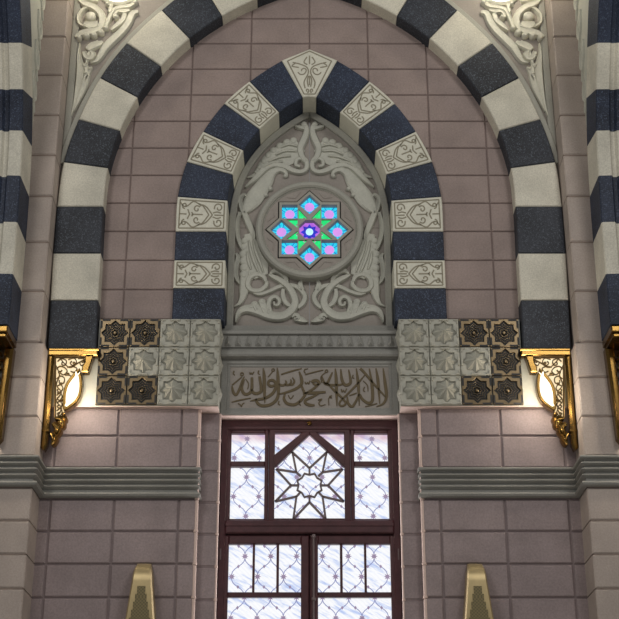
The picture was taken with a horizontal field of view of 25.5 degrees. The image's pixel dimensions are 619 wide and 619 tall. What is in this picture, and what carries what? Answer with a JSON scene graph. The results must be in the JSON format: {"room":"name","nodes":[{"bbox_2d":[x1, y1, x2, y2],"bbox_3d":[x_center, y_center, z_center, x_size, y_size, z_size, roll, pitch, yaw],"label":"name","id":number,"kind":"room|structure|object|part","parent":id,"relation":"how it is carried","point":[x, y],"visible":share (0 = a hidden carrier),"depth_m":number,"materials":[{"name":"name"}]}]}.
{"room":"mosque","nodes":[
{"label":"mosque","id":0,"kind":"room"},
{"bbox_2d":[0,0,73,618],"bbox_3d":[-3.815,1.118,15.742,1.570,13.600,0.800,0,-23,0],"label":"pillar","id":1,"kind":"structure","parent":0,"point":[19,506],"depth_m":15.78,"materials":[{"name":"grey stone"}]},
{"bbox_2d":[0,326,16,444],"bbox_3d":[-3.835,0.842,15.151,0.992,1.240,0.497,0,-23,0],"label":"lamp","id":2,"kind":"object","parent":1,"relation":"attached to","point":[8,342],"visible":1,"depth_m":15.30,"materials":[{"name":"gold metal"}]},
{"bbox_3d":[-3.835,0.848,15.393,0.812,0.820,0.047,0,-23,0],"label":"backing plate","id":3,"kind":"part","parent":2,"relation":"part of","materials":[{"name":"gold metal"}]},
{"bbox_3d":[-3.835,0.327,15.373,0.992,0.120,0.497,0,-23,0],"label":"cap plate","id":4,"kind":"part","parent":2,"relation":"part of","materials":[{"name":"gold metal"}]},
{"bbox_2d":[0,0,45,340],"bbox_3d":[-3.835,-2.734,15.717,1.000,5.744,2.294,0,-23,0],"label":"arch","id":5,"kind":"object","parent":1,"relation":"attached to","point":[21,27],"visible":1,"depth_m":15.91,"materials":[{"name":"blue stone"}]},
{"bbox_2d":[30,0,588,618],"bbox_3d":[0.000,1.359,15.943,6.120,13.316,0.440,0,-23,0],"label":"wall","id":6,"kind":"structure","parent":0,"point":[464,151],"depth_m":15.78,"materials":[{"name":"pink stone"}]},
{"bbox_2d":[0,455,201,500],"bbox_3d":[-2.900,1.862,15.230,3.435,0.352,0.523,6,-24,-14],"label":"trim","id":7,"kind":"structure","parent":6,"relation":"attached to","point":[15,470],"depth_m":15.40,"materials":[{"name":"grey stone"}]},
{"bbox_2d":[52,319,223,413],"bbox_3d":[-2.016,0.679,16.076,2.008,1.086,0.532,0,-23,0],"label":"decorative wall tiles","id":8,"kind":"structure","parent":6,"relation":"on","point":[141,363],"depth_m":15.88,"materials":[{"name":"grey stone"}]},
{"bbox_2d":[41,348,99,452],"bbox_3d":[-2.732,1.028,15.664,0.590,1.226,0.149,0,-23,0],"label":"lamp","id":9,"kind":"object","parent":8,"relation":"attached to","point":[65,366],"visible":1,"depth_m":15.70,"materials":[{"name":"gold metal"}]},
{"bbox_3d":[-2.752,0.902,15.752,0.395,0.737,0.055,0,-23,0],"label":"backlit glass","id":10,"kind":"part","parent":9,"relation":"part of","materials":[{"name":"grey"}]},
{"bbox_3d":[-2.708,0.920,15.688,0.151,0.434,0.107,0,-23,0],"label":"lamp glass","id":11,"kind":"part","parent":9,"relation":"part of","materials":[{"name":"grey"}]},
{"bbox_3d":[-2.732,0.509,15.905,0.590,0.084,0.118,0,-23,0],"label":"cap plate","id":12,"kind":"part","parent":9,"relation":"part of","materials":[{"name":"gold metal"}]},
{"bbox_2d":[125,564,155,618],"bbox_3d":[-1.810,3.469,14.615,0.750,1.590,0.350,0,-23,0],"label":"hood","id":13,"kind":"object","parent":6,"relation":"attached to","point":[141,602],"visible":1,"depth_m":14.71,"materials":[{"name":"metal"}]},
{"bbox_3d":[-1.810,3.510,14.470,0.536,1.200,0.112,0,-23,0],"label":"panel","id":14,"kind":"part","parent":13,"relation":"part of","materials":[{"name":"metal"}]},
{"bbox_2d":[191,409,221,618],"bbox_3d":[-1.157,4.370,14.697,0.273,6.800,0.547,0,-23,0],"label":"trim","id":15,"kind":"structure","parent":6,"relation":"attached to","point":[206,531],"depth_m":15.40,"materials":[{"name":"stone"}]},
{"bbox_2d":[216,420,402,618],"bbox_3d":[0.000,2.802,15.532,2.072,3.240,0.213,0,-23,0],"label":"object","id":16,"kind":"structure","parent":6,"relation":"in","point":[308,540],"depth_m":15.62,"materials":[{"name":"brown wood"}]},
{"bbox_3d":[-0.779,2.939,15.501,0.283,0.557,0.008,0,-23,0],"label":"pane","id":17,"kind":"part","parent":16,"relation":"part of","materials":[{"name":"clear glass"}]},
{"bbox_3d":[-0.723,1.919,15.900,0.489,1.126,0.085,0,-23,0],"label":"transom sash","id":18,"kind":"part","parent":16,"relation":"part of","materials":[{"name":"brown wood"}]},
{"bbox_3d":[-0.718,2.135,15.847,0.405,0.633,0.008,0,-23,0],"label":"pane","id":19,"kind":"part","parent":16,"relation":"part of","materials":[{"name":"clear glass"}]},
{"bbox_3d":[-0.716,1.635,16.062,0.400,0.353,0.008,0,-23,0],"label":"pane","id":20,"kind":"part","parent":16,"relation":"part of","materials":[{"name":"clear glass"}]},
{"bbox_3d":[-0.506,3.679,15.182,0.829,0.962,0.008,0,-23,0],"label":"pane","id":21,"kind":"part","parent":16,"relation":"part of","materials":[{"name":"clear glass"}]},
{"bbox_3d":[-0.495,2.939,15.501,0.258,0.557,0.008,0,-23,0],"label":"pane","id":22,"kind":"part","parent":16,"relation":"part of","materials":[{"name":"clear glass"}]},
{"bbox_3d":[-0.221,2.939,15.501,0.261,0.557,0.008,0,-23,0],"label":"pane","id":23,"kind":"part","parent":16,"relation":"part of","materials":[{"name":"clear glass"}]},
{"bbox_2d":[220,360,398,419],"bbox_3d":[0.000,0.984,16.257,2.086,0.703,0.360,0,-23,0],"label":"inscription panel","id":24,"kind":"object","parent":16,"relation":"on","point":[250,389],"visible":1,"depth_m":16.10,"materials":[{"name":"grey stone"}]},
{"bbox_3d":[0.000,1.914,15.900,0.948,1.137,0.089,0,-23,0],"label":"star sash","id":25,"kind":"part","parent":16,"relation":"part of","materials":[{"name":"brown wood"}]},
{"bbox_3d":[0.000,1.945,15.929,0.821,1.037,0.008,0,-23,0],"label":"pane","id":26,"kind":"part","parent":16,"relation":"part of","materials":[{"name":"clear glass"}]},
{"bbox_3d":[0.046,3.265,15.240,0.052,1.558,0.043,0,-23,0],"label":"bolt rod","id":27,"kind":"part","parent":16,"relation":"part of","materials":[{"name":"grey metal"}]},
{"bbox_3d":[0.221,2.939,15.501,0.261,0.557,0.008,0,-23,0],"label":"pane","id":28,"kind":"part","parent":16,"relation":"part of","materials":[{"name":"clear glass"}]},
{"bbox_3d":[0.495,2.939,15.501,0.258,0.557,0.008,0,-23,0],"label":"pane","id":29,"kind":"part","parent":16,"relation":"part of","materials":[{"name":"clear glass"}]},
{"bbox_3d":[0.506,3.679,15.182,0.829,0.962,0.008,0,-23,0],"label":"pane","id":30,"kind":"part","parent":16,"relation":"part of","materials":[{"name":"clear glass"}]},
{"bbox_3d":[0.716,1.635,16.062,0.400,0.353,0.008,0,-23,0],"label":"pane","id":31,"kind":"part","parent":16,"relation":"part of","materials":[{"name":"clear glass"}]},
{"bbox_3d":[0.723,1.919,15.900,0.489,1.126,0.085,0,-23,0],"label":"transom sash","id":32,"kind":"part","parent":16,"relation":"part of","materials":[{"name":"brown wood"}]},
{"bbox_3d":[0.718,2.135,15.847,0.405,0.633,0.008,0,-23,0],"label":"pane","id":33,"kind":"part","parent":16,"relation":"part of","materials":[{"name":"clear glass"}]},
{"bbox_3d":[0.779,2.939,15.501,0.283,0.557,0.008,0,-23,0],"label":"pane","id":34,"kind":"part","parent":16,"relation":"part of","materials":[{"name":"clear glass"}]},
{"bbox_2d":[172,49,446,327],"bbox_3d":[0.000,-1.533,17.156,3.263,3.812,0.440,0,-23,0],"label":"arch","id":35,"kind":"object","parent":6,"relation":"attached to","point":[309,80],"visible":1,"depth_m":17.00,"materials":[{"name":"blue stone"}]},
{"bbox_2d":[48,0,570,348],"bbox_3d":[0.000,-2.177,17.204,6.138,5.872,0.320,0,-23,0],"label":"arch","id":36,"kind":"object","parent":6,"relation":"attached to","point":[77,268],"visible":0.98,"depth_m":16.95,"materials":[{"name":"grey stone"}]},
{"bbox_2d":[59,0,173,186],"bbox_3d":[-1.543,-2.946,17.543,3.126,4.710,0.307,0,-23,0],"label":"carved spandrel","id":37,"kind":"object","parent":36,"relation":"attached to","point":[100,29],"visible":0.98,"depth_m":17.65,"materials":[{"name":"stone"}]},
{"bbox_2d":[102,0,131,5],"bbox_3d":[-2.499,-4.245,17.997,0.600,0.600,0.070,0,-23,0],"label":"lamp","id":38,"kind":"object","parent":37,"relation":"attached to","point":[114,2],"visible":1,"depth_m":17.87,"materials":[{"name":"white glass"}]},
{"bbox_2d":[445,0,559,186],"bbox_3d":[1.543,-2.946,17.543,3.126,4.710,0.307,0,-23,0],"label":"carved spandrel","id":39,"kind":"object","parent":36,"relation":"attached to","point":[518,29],"visible":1,"depth_m":17.65,"materials":[{"name":"stone"}]},
{"bbox_2d":[487,0,516,5],"bbox_3d":[2.499,-4.245,17.997,0.600,0.600,0.070,0,-23,0],"label":"lamp","id":40,"kind":"object","parent":39,"relation":"attached to","point":[497,2],"visible":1,"depth_m":17.87,"materials":[{"name":"white glass"}]},
{"bbox_2d":[221,326,397,359],"bbox_3d":[0.000,0.437,16.447,2.088,0.469,0.444,0,-23,0],"label":"crown molding","id":41,"kind":"structure","parent":6,"relation":"attached to","point":[239,342],"depth_m":16.30,"materials":[{"name":"grey stone"}]},
{"bbox_2d":[226,112,392,325],"bbox_3d":[0.000,-1.040,17.206,2.063,3.281,0.158,0,-23,0],"label":"carved relief","id":42,"kind":"object","parent":41,"relation":"on","point":[258,294],"visible":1,"depth_m":17.04,"materials":[{"name":"stone"}]},
{"bbox_2d":[256,181,362,281],"bbox_3d":[0.000,-0.980,17.080,1.336,1.336,0.160,0,-23,0],"label":"window","id":43,"kind":"structure","parent":42,"relation":"attached to","point":[309,231],"depth_m":17.05,"materials":[{"name":"stone"}]},
{"bbox_3d":[-0.350,-0.959,17.129,0.286,0.286,0.025,0,-23,0],"label":"corner pane","id":44,"kind":"part","parent":43,"relation":"part of","materials":[{"name":"blue glass"}]},
{"bbox_3d":[-0.247,-0.732,17.031,0.202,0.202,0.025,0,-23,0],"label":"corner pane","id":45,"kind":"part","parent":43,"relation":"part of","materials":[{"name":"blue glass"}]},
{"bbox_3d":[-0.247,-1.186,17.227,0.202,0.202,0.025,0,-23,0],"label":"corner pane","id":46,"kind":"part","parent":43,"relation":"part of","materials":[{"name":"blue glass"}]},
{"bbox_3d":[-0.224,-1.038,17.133,0.166,0.140,0.080,0,-23,0],"label":"green pane","id":47,"kind":"part","parent":43,"relation":"part of","materials":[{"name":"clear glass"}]},
{"bbox_3d":[-0.075,-0.764,17.015,0.140,0.166,0.080,0,-23,0],"label":"green pane","id":48,"kind":"part","parent":43,"relation":"part of","materials":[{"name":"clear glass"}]},
{"bbox_3d":[-0.075,-1.175,17.192,0.140,0.166,0.080,0,-23,0],"label":"green pane","id":49,"kind":"part","parent":43,"relation":"part of","materials":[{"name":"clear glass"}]},
{"bbox_3d":[0.000,-0.980,17.080,1.070,1.070,0.096,0,-23,0],"label":"star frame","id":50,"kind":"part","parent":43,"relation":"part of","materials":[{"name":"stone"}]},
{"bbox_3d":[0.000,-0.637,16.990,0.286,0.286,0.025,0,-23,0],"label":"corner pane","id":51,"kind":"part","parent":43,"relation":"part of","materials":[{"name":"blue glass"}]},
{"bbox_3d":[0.000,-1.280,17.267,0.286,0.286,0.025,0,-23,0],"label":"corner pane","id":52,"kind":"part","parent":43,"relation":"part of","materials":[{"name":"blue glass"}]},
{"bbox_3d":[0.000,-0.959,17.129,0.263,0.263,0.025,0,-23,0],"label":"pane","id":53,"kind":"part","parent":43,"relation":"part of","materials":[{"name":"purple glass"}]},
{"bbox_3d":[0.075,-1.175,17.192,0.140,0.166,0.080,0,-23,0],"label":"green pane","id":54,"kind":"part","parent":43,"relation":"part of","materials":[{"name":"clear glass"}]},
{"bbox_3d":[0.075,-0.764,17.015,0.140,0.166,0.080,0,-23,0],"label":"green pane","id":55,"kind":"part","parent":43,"relation":"part of","materials":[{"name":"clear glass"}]},
{"bbox_3d":[0.224,-1.038,17.133,0.166,0.140,0.080,0,-23,0],"label":"green pane","id":56,"kind":"part","parent":43,"relation":"part of","materials":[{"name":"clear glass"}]},
{"bbox_3d":[0.247,-1.186,17.227,0.202,0.202,0.025,0,-23,0],"label":"corner pane","id":57,"kind":"part","parent":43,"relation":"part of","materials":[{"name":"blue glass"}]},
{"bbox_3d":[0.247,-0.732,17.031,0.202,0.202,0.025,0,-23,0],"label":"corner pane","id":58,"kind":"part","parent":43,"relation":"part of","materials":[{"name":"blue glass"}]},
{"bbox_3d":[0.350,-0.959,17.129,0.286,0.286,0.025,0,-23,0],"label":"corner pane","id":59,"kind":"part","parent":43,"relation":"part of","materials":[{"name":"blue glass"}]},
{"bbox_2d":[397,409,427,618],"bbox_3d":[1.157,4.370,14.697,0.273,6.800,0.547,0,-23,0],"label":"trim","id":60,"kind":"structure","parent":6,"relation":"attached to","point":[412,531],"depth_m":15.40,"materials":[{"name":"stone"}]},
{"bbox_2d":[463,564,493,618],"bbox_3d":[1.810,3.469,14.615,0.750,1.590,0.350,0,-23,0],"label":"hood","id":61,"kind":"object","parent":6,"relation":"attached to","point":[477,602],"visible":1,"depth_m":14.71,"materials":[{"name":"metal"}]},
{"bbox_3d":[1.810,3.510,14.470,0.536,1.200,0.112,0,-23,0],"label":"panel","id":62,"kind":"part","parent":61,"relation":"part of","materials":[{"name":"metal"}]},
{"bbox_2d":[395,319,566,413],"bbox_3d":[2.016,0.679,16.076,2.008,1.086,0.532,0,-23,0],"label":"decorative wall tiles","id":63,"kind":"structure","parent":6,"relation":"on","point":[442,363],"depth_m":15.89,"materials":[{"name":"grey stone"}]},
{"bbox_2d":[519,348,577,452],"bbox_3d":[2.732,1.028,15.664,0.590,1.226,0.149,0,-23,0],"label":"lamp","id":64,"kind":"object","parent":63,"relation":"attached to","point":[553,366],"visible":1,"depth_m":15.70,"materials":[{"name":"gold metal"}]},
{"bbox_3d":[2.732,0.509,15.905,0.590,0.084,0.118,0,-23,0],"label":"cap plate","id":65,"kind":"part","parent":64,"relation":"part of","materials":[{"name":"gold metal"}]},
{"bbox_3d":[2.708,0.920,15.688,0.151,0.434,0.107,0,-23,0],"label":"lamp glass","id":66,"kind":"part","parent":64,"relation":"part of","materials":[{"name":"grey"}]},
{"bbox_3d":[2.752,0.902,15.752,0.395,0.737,0.055,0,-23,0],"label":"backlit glass","id":67,"kind":"part","parent":64,"relation":"part of","materials":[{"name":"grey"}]},
{"bbox_2d":[417,455,618,500],"bbox_3d":[2.900,1.862,15.230,3.435,0.352,0.523,-6,-24,14],"label":"trim","id":68,"kind":"structure","parent":6,"relation":"attached to","point":[588,470],"depth_m":15.40,"materials":[{"name":"grey stone"}]},
{"bbox_2d":[545,0,618,618],"bbox_3d":[3.815,1.118,15.742,1.570,13.600,0.800,0,-23,0],"label":"pillar","id":69,"kind":"structure","parent":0,"point":[599,506],"depth_m":15.79,"materials":[{"name":"grey stone"}]},
{"bbox_2d":[573,0,618,340],"bbox_3d":[3.835,-2.734,15.717,1.000,5.744,2.294,0,-23,0],"label":"arch","id":70,"kind":"object","parent":69,"relation":"attached to","point":[597,27],"visible":1,"depth_m":15.90,"materials":[{"name":"blue stone"}]},
{"bbox_2d":[602,326,618,444],"bbox_3d":[3.835,0.842,15.151,0.992,1.240,0.497,0,-23,0],"label":"lamp","id":71,"kind":"object","parent":69,"relation":"attached to","point":[610,342],"visible":1,"depth_m":15.30,"materials":[{"name":"gold metal"}]},
{"bbox_3d":[3.835,0.327,15.373,0.992,0.120,0.497,0,-23,0],"label":"cap plate","id":72,"kind":"part","parent":71,"relation":"part of","materials":[{"name":"gold metal"}]},
{"bbox_3d":[3.835,0.848,15.393,0.812,0.820,0.047,0,-23,0],"label":"backing plate","id":73,"kind":"part","parent":71,"relation":"part of","materials":[{"name":"gold metal"}]}
]}

